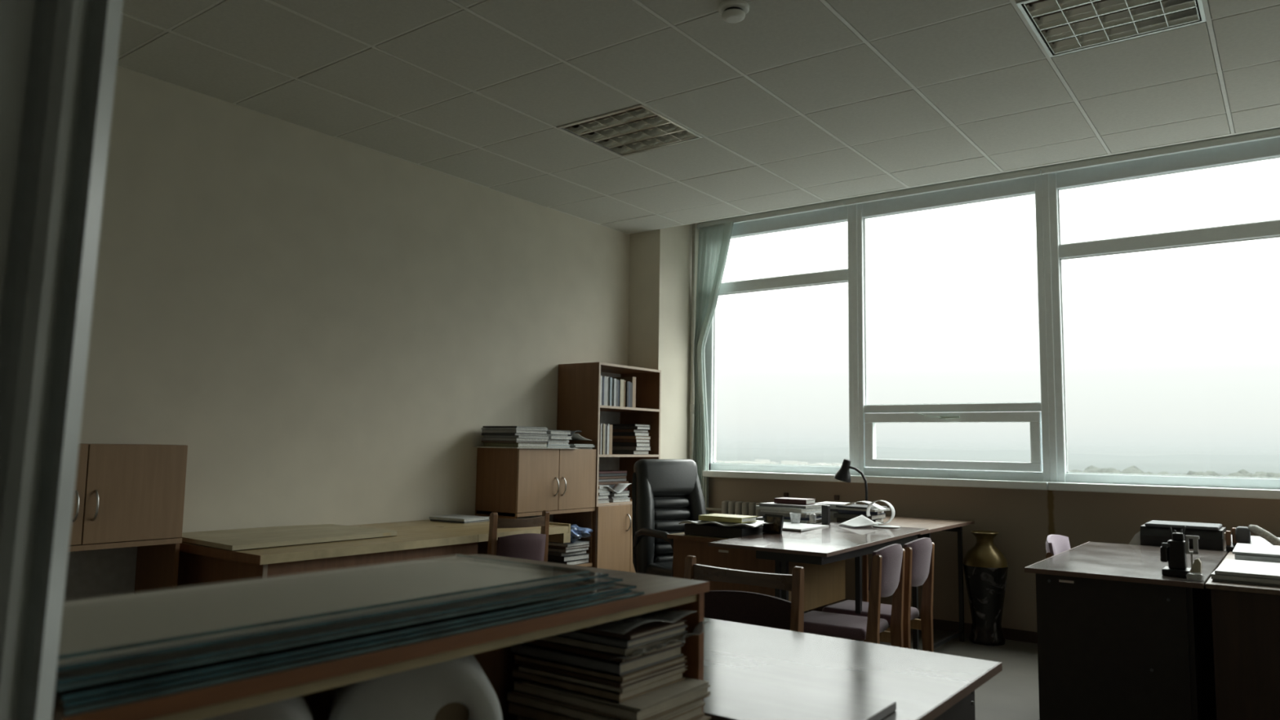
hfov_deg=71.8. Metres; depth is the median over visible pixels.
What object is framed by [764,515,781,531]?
photo
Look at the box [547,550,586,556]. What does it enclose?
folder
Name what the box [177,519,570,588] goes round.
table
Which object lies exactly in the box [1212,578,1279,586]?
paper stack
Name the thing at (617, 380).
book
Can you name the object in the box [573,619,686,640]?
folder
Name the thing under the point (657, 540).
cushion
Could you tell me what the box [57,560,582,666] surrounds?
sheet
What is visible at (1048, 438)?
window
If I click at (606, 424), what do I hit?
book
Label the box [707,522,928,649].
table
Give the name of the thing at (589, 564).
shelf
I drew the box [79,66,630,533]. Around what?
wall
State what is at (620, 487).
brochure
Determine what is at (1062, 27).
ceiling light
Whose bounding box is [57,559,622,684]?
sheet
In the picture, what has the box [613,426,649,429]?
folder
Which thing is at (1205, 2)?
ceiling grid
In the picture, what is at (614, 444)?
folder
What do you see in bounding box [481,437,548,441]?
folder
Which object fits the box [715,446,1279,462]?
wooded ridge
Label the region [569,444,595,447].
magazine
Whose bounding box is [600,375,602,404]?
book
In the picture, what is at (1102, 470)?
clump
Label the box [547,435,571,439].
folder
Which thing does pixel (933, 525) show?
table
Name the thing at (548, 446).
folder
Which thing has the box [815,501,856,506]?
booklet
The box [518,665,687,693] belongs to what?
folder
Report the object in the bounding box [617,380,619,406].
book
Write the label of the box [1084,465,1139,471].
clump
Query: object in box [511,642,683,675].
folder
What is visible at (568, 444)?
magazine
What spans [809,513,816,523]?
glass jar
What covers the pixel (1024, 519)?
wall
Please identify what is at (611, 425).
book
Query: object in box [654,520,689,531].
cushion
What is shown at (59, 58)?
door frame
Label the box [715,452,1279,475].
ground
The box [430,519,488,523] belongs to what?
book
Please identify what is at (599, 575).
sheet
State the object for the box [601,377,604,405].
book
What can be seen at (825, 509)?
box
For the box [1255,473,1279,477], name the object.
clump
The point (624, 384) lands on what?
book
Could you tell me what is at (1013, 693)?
floor
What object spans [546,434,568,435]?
folder
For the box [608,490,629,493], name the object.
booklet
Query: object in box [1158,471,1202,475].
clump
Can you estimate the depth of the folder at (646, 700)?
1.51 m
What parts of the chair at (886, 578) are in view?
seat, post, rail, post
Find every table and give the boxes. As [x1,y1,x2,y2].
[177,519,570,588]
[703,617,1002,719]
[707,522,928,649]
[756,515,974,648]
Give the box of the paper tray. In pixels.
[1128,531,1140,545]
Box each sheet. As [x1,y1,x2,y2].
[56,558,608,671]
[56,580,615,691]
[57,554,590,659]
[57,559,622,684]
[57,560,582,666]
[62,579,636,701]
[63,582,631,707]
[64,583,644,715]
[474,446,577,448]
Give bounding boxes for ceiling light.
[556,103,703,156]
[1016,0,1206,57]
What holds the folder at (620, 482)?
on the folder at (610, 486)
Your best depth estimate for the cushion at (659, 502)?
5.68 m
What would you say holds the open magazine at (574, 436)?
on the magazine at (568, 444)
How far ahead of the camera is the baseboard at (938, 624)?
5.95 m
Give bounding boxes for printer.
[1128,520,1226,551]
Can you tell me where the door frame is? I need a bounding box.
[0,0,123,719]
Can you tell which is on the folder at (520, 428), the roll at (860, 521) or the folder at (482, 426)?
the folder at (482, 426)
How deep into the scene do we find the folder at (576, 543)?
6.05 m
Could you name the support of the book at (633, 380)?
on the bookcase at (580, 408)
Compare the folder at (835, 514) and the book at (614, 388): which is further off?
the book at (614, 388)
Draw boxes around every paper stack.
[755,520,829,531]
[1210,570,1279,585]
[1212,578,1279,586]
[1214,559,1279,579]
[1232,542,1279,557]
[1235,554,1279,563]
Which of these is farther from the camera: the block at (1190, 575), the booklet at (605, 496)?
the booklet at (605, 496)
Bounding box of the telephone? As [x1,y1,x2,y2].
[1226,524,1279,552]
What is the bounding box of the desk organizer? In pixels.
[1160,526,1191,577]
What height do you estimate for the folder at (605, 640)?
0.012 m
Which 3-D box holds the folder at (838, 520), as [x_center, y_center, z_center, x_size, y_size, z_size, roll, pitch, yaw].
[1.407,1.022,5.639,0.245,0.030,0.224,-2,-6,28]
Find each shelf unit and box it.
[52,565,709,719]
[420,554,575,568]
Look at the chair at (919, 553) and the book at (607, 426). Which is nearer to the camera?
the chair at (919, 553)
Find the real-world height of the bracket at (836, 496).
0.040 m
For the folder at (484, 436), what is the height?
0.014 m
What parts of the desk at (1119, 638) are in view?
label plate, panel, panel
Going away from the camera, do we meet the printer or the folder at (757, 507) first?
the printer
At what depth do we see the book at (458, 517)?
5.41 m
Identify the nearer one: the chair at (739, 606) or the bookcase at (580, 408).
the chair at (739, 606)
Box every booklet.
[598,484,608,488]
[598,488,608,493]
[598,492,609,495]
[598,494,608,498]
[598,499,609,503]
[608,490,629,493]
[608,492,629,496]
[608,495,628,498]
[608,497,629,502]
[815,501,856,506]
[830,506,838,509]
[830,508,838,511]
[830,518,836,522]
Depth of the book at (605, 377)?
6.41 m
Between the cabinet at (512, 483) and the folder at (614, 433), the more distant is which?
the folder at (614, 433)
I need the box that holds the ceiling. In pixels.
[116,0,1279,233]
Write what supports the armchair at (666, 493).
on the floor
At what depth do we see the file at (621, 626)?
1.53 m
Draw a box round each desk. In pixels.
[666,532,868,641]
[1024,541,1228,719]
[1204,551,1279,719]
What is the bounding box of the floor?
[835,625,1039,719]
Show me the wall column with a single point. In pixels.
(660, 296)
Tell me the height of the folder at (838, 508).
0.014 m
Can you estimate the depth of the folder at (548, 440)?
5.99 m
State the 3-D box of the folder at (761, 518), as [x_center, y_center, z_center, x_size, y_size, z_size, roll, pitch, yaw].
[0.950,1.018,5.629,0.348,0.022,0.264,-3,-7,34]
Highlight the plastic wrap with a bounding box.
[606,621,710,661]
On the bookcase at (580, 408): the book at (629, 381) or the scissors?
the book at (629, 381)
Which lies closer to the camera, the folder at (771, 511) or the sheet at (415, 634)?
the sheet at (415, 634)
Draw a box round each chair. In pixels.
[487,510,549,561]
[684,555,804,632]
[803,543,905,647]
[822,537,934,652]
[1045,534,1070,559]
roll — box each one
[201,695,313,719]
[327,654,502,719]
[838,500,900,528]
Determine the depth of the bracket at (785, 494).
6.84 m
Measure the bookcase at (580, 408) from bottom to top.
1.820 m
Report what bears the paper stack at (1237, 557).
on the paper stack
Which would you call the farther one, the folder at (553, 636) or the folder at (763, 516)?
the folder at (763, 516)
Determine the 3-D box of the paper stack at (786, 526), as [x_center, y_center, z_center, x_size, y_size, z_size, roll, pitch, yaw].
[0.798,0.960,5.132,0.480,0.010,0.360,-3,-7,37]
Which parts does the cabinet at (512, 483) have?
panel, panel, panel, door, handle, handle, panel, door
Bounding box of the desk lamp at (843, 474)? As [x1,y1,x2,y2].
[833,458,867,505]
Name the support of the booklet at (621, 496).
on the booklet at (616, 500)
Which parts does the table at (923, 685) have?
panel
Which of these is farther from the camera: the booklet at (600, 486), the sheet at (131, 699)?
the booklet at (600, 486)
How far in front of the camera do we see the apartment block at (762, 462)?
2139.69 m
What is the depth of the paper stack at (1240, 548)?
3.87 m
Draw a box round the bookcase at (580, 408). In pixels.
[556,362,661,572]
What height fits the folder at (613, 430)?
0.022 m
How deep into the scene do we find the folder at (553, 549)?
6.02 m
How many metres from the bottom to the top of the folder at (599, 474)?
0.020 m
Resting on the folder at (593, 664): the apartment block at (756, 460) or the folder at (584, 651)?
the folder at (584, 651)
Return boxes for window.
[697,127,1279,489]
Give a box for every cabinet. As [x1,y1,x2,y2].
[63,443,187,602]
[475,447,595,567]
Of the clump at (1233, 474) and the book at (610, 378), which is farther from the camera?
the clump at (1233, 474)
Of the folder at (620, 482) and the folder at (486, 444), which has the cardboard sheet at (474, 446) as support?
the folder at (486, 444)
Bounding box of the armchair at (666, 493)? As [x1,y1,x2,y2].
[631,458,706,577]
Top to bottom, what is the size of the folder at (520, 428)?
0.012 m
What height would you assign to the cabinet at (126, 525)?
1.200 m
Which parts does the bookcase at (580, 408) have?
panel, panel, door, shelf, shelf, handle, shelf, shelf, door, panel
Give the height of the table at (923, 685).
0.720 m
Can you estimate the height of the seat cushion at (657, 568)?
0.110 m
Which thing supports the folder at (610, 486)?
on the folder
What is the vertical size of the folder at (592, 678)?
0.008 m
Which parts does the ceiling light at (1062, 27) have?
louvre blade, louvre blade, louvre blade, louvre blade, louvre blade, louvre blade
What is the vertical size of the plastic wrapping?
0.040 m
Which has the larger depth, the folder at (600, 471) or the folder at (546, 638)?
the folder at (600, 471)
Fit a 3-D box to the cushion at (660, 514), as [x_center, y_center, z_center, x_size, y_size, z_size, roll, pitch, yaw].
[0.193,0.993,5.681,0.310,0.070,0.075,5,-7,-33]
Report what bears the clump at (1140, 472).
on the ground
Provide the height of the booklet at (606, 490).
0.026 m
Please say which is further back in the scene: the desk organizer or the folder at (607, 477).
the folder at (607, 477)
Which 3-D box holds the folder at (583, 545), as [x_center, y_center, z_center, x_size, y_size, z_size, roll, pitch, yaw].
[-0.528,1.290,6.148,0.263,0.016,0.242,-4,-7,39]
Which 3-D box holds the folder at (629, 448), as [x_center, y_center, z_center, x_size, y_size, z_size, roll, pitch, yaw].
[-0.076,0.683,6.835,0.263,0.028,0.186,-3,-7,38]
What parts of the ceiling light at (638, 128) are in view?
louvre blade, louvre blade, louvre blade, louvre blade, louvre blade, louvre blade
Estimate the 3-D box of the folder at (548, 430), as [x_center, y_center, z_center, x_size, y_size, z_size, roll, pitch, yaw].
[-0.652,0.487,6.084,0.284,0.008,0.212,-4,-7,41]
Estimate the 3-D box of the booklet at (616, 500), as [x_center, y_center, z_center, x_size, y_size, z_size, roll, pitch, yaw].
[-0.171,1.027,6.493,0.099,0.026,0.197,-4,-7,38]
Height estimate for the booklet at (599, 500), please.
0.022 m
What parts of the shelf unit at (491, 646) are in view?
panel, rail, panel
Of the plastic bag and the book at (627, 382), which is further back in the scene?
the book at (627, 382)
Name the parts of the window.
handle, sash, curtain rail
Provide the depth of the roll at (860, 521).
5.17 m
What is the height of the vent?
0.013 m
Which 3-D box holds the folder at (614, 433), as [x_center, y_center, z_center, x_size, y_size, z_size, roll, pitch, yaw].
[-0.085,0.574,6.836,0.263,0.028,0.175,-4,-7,39]
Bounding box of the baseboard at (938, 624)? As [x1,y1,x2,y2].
[808,604,1037,643]
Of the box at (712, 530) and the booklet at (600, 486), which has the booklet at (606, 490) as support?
the booklet at (600, 486)
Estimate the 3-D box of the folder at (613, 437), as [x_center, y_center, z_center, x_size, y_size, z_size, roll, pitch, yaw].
[-0.078,0.600,6.831,0.262,0.022,0.190,-3,-7,37]
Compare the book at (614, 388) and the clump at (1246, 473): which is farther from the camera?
the clump at (1246, 473)
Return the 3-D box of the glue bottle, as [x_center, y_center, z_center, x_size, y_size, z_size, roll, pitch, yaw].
[2.163,0.811,3.449,0.048,0.074,0.040,-3,-7,37]
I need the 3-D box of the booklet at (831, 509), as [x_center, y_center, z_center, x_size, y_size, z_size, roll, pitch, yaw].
[1.303,0.977,5.777,0.217,0.016,0.238,-1,-6,23]
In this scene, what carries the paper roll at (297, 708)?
on the shelf unit at (491, 646)
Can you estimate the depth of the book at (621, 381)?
6.57 m
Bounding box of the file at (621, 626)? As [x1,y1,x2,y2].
[586,608,696,634]
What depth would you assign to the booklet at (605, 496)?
6.31 m
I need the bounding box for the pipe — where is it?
[689,223,695,460]
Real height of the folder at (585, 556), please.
0.034 m
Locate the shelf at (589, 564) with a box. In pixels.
[575,562,592,566]
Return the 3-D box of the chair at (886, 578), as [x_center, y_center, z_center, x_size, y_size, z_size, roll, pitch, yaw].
[0.963,1.248,4.124,0.498,0.799,0.343,-3,-7,35]
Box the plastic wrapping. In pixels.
[678,520,773,527]
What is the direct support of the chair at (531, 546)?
on the floor
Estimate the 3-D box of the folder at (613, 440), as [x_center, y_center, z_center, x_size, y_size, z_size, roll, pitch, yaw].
[-0.084,0.624,6.827,0.269,0.026,0.182,-3,-7,35]
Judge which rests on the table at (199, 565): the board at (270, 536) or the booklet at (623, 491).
the board at (270, 536)
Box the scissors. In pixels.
[1185,535,1199,567]
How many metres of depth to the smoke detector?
3.48 m
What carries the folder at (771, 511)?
on the folder at (760, 513)
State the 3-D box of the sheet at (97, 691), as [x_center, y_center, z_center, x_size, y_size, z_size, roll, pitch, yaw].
[-0.423,0.353,1.262,0.401,0.004,0.862,-3,-7,37]
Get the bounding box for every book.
[428,514,489,521]
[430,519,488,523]
[599,425,600,454]
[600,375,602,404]
[600,423,602,454]
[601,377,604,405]
[602,376,606,405]
[602,423,605,454]
[604,424,606,454]
[605,377,608,405]
[605,423,609,454]
[606,425,608,454]
[608,377,612,405]
[608,424,613,454]
[612,376,635,407]
[612,378,616,406]
[616,379,618,406]
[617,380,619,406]
[618,379,624,406]
[623,380,626,406]
[625,381,629,407]
[628,381,630,407]
[630,382,632,407]
[698,513,757,523]
[773,497,815,504]
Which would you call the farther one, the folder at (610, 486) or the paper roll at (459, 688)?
the folder at (610, 486)
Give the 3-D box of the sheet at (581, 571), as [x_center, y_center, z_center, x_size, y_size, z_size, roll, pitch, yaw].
[-0.455,0.327,1.254,0.329,0.004,0.807,-3,-7,37]
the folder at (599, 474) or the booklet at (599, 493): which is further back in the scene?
the folder at (599, 474)
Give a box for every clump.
[1069,469,1098,472]
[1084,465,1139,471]
[1097,467,1169,475]
[1131,470,1161,474]
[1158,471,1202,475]
[1186,470,1222,475]
[1223,471,1267,476]
[1236,469,1275,477]
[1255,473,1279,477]
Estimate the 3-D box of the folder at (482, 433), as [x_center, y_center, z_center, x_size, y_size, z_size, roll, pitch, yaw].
[-0.830,0.494,5.847,0.314,0.014,0.299,-3,-7,38]
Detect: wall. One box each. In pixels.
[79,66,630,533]
[702,470,1279,631]
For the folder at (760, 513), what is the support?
on the folder at (763, 516)
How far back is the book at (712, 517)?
4.83 m
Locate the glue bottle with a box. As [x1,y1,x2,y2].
[1189,558,1201,573]
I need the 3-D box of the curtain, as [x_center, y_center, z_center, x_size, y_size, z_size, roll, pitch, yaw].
[0.601,0.234,7.296,0.379,2.750,0.065,-3,-7,37]
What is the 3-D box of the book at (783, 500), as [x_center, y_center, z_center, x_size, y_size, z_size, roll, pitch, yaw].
[0.994,0.904,5.668,0.220,0.030,0.150,-3,-7,34]
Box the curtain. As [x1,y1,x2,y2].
[693,222,733,514]
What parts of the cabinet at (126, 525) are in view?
handle, door, handle, panel, panel, panel, door, panel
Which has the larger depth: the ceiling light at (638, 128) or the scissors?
the ceiling light at (638, 128)
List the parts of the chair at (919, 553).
seat, post, rail, post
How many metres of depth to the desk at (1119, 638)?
3.51 m
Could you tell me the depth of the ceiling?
4.25 m
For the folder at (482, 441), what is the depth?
5.74 m
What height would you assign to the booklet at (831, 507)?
0.020 m
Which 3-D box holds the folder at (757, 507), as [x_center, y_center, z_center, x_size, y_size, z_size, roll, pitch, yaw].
[0.955,0.947,5.638,0.346,0.024,0.254,-4,-8,44]
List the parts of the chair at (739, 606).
post, rail, post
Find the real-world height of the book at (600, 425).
0.210 m
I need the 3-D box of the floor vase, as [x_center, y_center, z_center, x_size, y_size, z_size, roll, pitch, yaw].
[2.249,1.474,5.745,0.276,0.704,0.276,-3,-7,37]
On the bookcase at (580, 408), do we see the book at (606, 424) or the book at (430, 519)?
the book at (606, 424)
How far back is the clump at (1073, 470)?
1094.18 m
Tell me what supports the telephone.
on the table
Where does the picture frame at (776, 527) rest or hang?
on the table at (835, 542)
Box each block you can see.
[720,461,737,462]
[755,459,769,462]
[759,461,775,463]
[781,460,799,464]
[800,462,808,464]
[814,463,828,465]
[1186,572,1204,581]
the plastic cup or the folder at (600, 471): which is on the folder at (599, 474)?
the folder at (600, 471)
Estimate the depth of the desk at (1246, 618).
3.22 m
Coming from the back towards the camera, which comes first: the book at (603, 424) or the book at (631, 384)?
the book at (631, 384)
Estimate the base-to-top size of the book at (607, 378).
0.212 m
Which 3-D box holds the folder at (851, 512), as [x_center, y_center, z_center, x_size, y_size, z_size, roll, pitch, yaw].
[1.417,0.967,5.644,0.242,0.022,0.229,-2,-6,26]
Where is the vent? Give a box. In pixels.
[724,6,742,11]
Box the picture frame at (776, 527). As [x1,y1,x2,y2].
[762,513,784,533]
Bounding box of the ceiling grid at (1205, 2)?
[116,0,1279,234]
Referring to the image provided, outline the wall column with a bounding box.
[627,222,717,462]
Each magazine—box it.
[564,446,591,448]
[567,430,591,440]
[568,444,593,445]
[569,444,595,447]
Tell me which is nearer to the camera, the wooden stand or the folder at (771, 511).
the wooden stand
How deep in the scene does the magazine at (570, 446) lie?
6.17 m
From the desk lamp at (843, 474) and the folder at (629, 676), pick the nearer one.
the folder at (629, 676)
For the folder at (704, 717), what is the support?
on the folder
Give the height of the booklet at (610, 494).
0.020 m
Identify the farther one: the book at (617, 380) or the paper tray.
the book at (617, 380)
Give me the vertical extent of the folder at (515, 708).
0.019 m
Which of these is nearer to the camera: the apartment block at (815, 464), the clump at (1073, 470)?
the clump at (1073, 470)
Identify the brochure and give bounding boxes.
[606,483,631,493]
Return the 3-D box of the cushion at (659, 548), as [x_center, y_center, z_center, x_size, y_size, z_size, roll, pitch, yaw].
[0.208,1.203,5.633,0.310,0.070,0.075,5,-7,-33]
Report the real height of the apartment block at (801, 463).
13.561 m
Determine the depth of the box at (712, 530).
4.77 m
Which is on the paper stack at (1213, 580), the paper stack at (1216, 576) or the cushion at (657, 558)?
the paper stack at (1216, 576)
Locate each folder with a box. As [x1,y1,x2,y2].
[481,427,547,431]
[481,429,546,434]
[481,432,546,435]
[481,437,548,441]
[481,440,546,443]
[482,426,547,428]
[483,435,548,438]
[484,442,547,447]
[506,690,705,719]
[508,701,704,719]
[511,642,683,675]
[511,666,684,702]
[511,690,710,719]
[513,680,710,719]
[514,654,687,682]
[514,659,687,688]
[516,715,711,719]
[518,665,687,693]
[521,676,709,711]
[522,639,684,662]
[523,441,568,444]
[537,635,680,656]
[546,431,570,434]
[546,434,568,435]
[546,444,570,448]
[547,430,570,431]
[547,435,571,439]
[547,439,569,441]
[547,546,588,552]
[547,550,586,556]
[547,553,589,561]
[547,559,588,564]
[548,540,589,546]
[548,544,590,549]
[549,633,684,651]
[555,625,688,648]
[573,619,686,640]
[598,470,626,473]
[598,473,626,476]
[598,475,626,479]
[598,478,626,481]
[598,480,628,484]
[603,484,626,488]
[612,429,648,432]
[612,431,648,436]
[612,435,650,439]
[612,439,649,442]
[612,442,650,446]
[612,446,650,450]
[612,449,648,454]
[613,423,649,426]
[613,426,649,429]
[755,505,821,512]
[755,516,821,524]
[758,511,821,518]
[759,502,825,508]
[760,510,821,515]
[762,515,821,520]
[833,512,885,519]
[835,504,887,509]
[836,517,884,523]
[837,506,889,511]
[838,509,884,515]
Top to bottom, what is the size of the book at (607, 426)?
0.210 m
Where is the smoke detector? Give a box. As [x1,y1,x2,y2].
[718,0,749,22]
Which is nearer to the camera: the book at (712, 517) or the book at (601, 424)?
the book at (712, 517)
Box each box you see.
[684,523,764,538]
[821,505,830,524]
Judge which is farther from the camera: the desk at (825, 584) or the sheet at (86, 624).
the desk at (825, 584)
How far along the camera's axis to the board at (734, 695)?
1.72 m
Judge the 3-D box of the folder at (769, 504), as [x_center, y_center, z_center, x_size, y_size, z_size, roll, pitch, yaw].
[0.976,0.928,5.655,0.337,0.016,0.255,-4,-7,40]
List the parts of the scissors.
scissor blade, scissor handle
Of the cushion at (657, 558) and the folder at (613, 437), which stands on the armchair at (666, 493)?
the cushion at (657, 558)
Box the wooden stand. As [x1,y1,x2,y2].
[1223,527,1238,545]
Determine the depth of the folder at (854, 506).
5.58 m
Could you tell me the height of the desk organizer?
0.193 m
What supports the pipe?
attached to the wall column
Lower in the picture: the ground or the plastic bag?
the plastic bag
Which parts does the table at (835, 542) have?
leg, leg, leg, leg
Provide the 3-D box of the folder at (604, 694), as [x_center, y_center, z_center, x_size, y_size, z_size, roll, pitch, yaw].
[-0.075,0.571,1.607,0.247,0.016,0.194,-3,-7,37]
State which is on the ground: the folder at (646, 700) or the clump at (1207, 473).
the clump at (1207, 473)
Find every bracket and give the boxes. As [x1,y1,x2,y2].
[783,492,788,497]
[834,494,839,500]
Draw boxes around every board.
[180,524,396,550]
[702,665,896,719]
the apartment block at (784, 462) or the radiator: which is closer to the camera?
the radiator
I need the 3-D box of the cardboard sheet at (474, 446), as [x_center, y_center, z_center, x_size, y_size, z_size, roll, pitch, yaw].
[-0.761,0.591,5.948,0.400,0.006,0.585,-3,-7,37]
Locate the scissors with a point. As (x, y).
(1195, 538)
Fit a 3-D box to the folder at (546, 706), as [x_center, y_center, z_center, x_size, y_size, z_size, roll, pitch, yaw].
[-0.061,0.611,1.597,0.286,0.015,0.215,-3,-7,37]
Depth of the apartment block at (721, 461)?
2025.82 m
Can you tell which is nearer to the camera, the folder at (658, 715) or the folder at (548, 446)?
the folder at (658, 715)
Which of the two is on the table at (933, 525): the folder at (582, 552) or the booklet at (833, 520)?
the booklet at (833, 520)
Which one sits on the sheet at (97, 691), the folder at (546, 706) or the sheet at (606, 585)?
the sheet at (606, 585)
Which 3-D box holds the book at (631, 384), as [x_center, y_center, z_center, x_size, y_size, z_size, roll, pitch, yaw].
[-0.148,0.269,6.720,0.206,0.190,0.034,-3,-7,37]
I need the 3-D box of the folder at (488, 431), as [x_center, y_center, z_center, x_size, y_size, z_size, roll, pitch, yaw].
[-0.828,0.475,5.848,0.308,0.022,0.298,-3,-7,35]
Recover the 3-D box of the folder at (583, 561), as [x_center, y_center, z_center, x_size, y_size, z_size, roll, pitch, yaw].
[-0.533,1.395,6.139,0.259,0.030,0.259,-3,-7,33]
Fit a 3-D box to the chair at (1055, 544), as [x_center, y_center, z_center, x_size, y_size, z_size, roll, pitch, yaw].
[2.256,1.275,4.269,0.503,0.814,0.398,-3,-7,37]
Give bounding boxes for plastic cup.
[789,512,801,523]
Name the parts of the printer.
lid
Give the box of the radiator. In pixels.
[705,500,762,517]
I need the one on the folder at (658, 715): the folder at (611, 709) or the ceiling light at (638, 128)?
the folder at (611, 709)
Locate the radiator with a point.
(740, 508)
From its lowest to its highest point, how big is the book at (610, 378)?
0.210 m
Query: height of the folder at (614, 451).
0.030 m
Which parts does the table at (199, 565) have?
panel, panel, panel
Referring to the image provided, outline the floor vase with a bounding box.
[963,530,1008,645]
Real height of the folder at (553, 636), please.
0.004 m
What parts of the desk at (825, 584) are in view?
label plate, panel, panel, leg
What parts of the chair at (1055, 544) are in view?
post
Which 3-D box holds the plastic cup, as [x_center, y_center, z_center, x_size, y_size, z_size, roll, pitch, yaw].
[0.924,0.939,5.253,0.072,0.058,0.072,-3,-7,37]
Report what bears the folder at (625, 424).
on the folder at (614, 427)
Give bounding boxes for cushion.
[644,561,672,577]
[653,497,689,508]
[653,543,673,555]
[653,555,673,562]
[654,508,690,520]
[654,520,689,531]
[654,531,684,543]
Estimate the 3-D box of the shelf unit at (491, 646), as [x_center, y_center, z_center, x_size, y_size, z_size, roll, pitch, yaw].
[-0.332,0.861,1.268,0.328,0.978,1.080,-3,-7,37]
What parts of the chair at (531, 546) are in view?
post, rail, post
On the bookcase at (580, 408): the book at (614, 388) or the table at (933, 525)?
the book at (614, 388)
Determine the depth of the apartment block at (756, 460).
2445.39 m
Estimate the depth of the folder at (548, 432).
5.97 m
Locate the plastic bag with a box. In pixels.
[569,524,593,542]
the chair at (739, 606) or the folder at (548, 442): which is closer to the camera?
the chair at (739, 606)
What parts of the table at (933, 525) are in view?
leg, leg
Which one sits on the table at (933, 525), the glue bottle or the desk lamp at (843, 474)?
the desk lamp at (843, 474)
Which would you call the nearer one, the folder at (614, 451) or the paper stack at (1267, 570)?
the paper stack at (1267, 570)

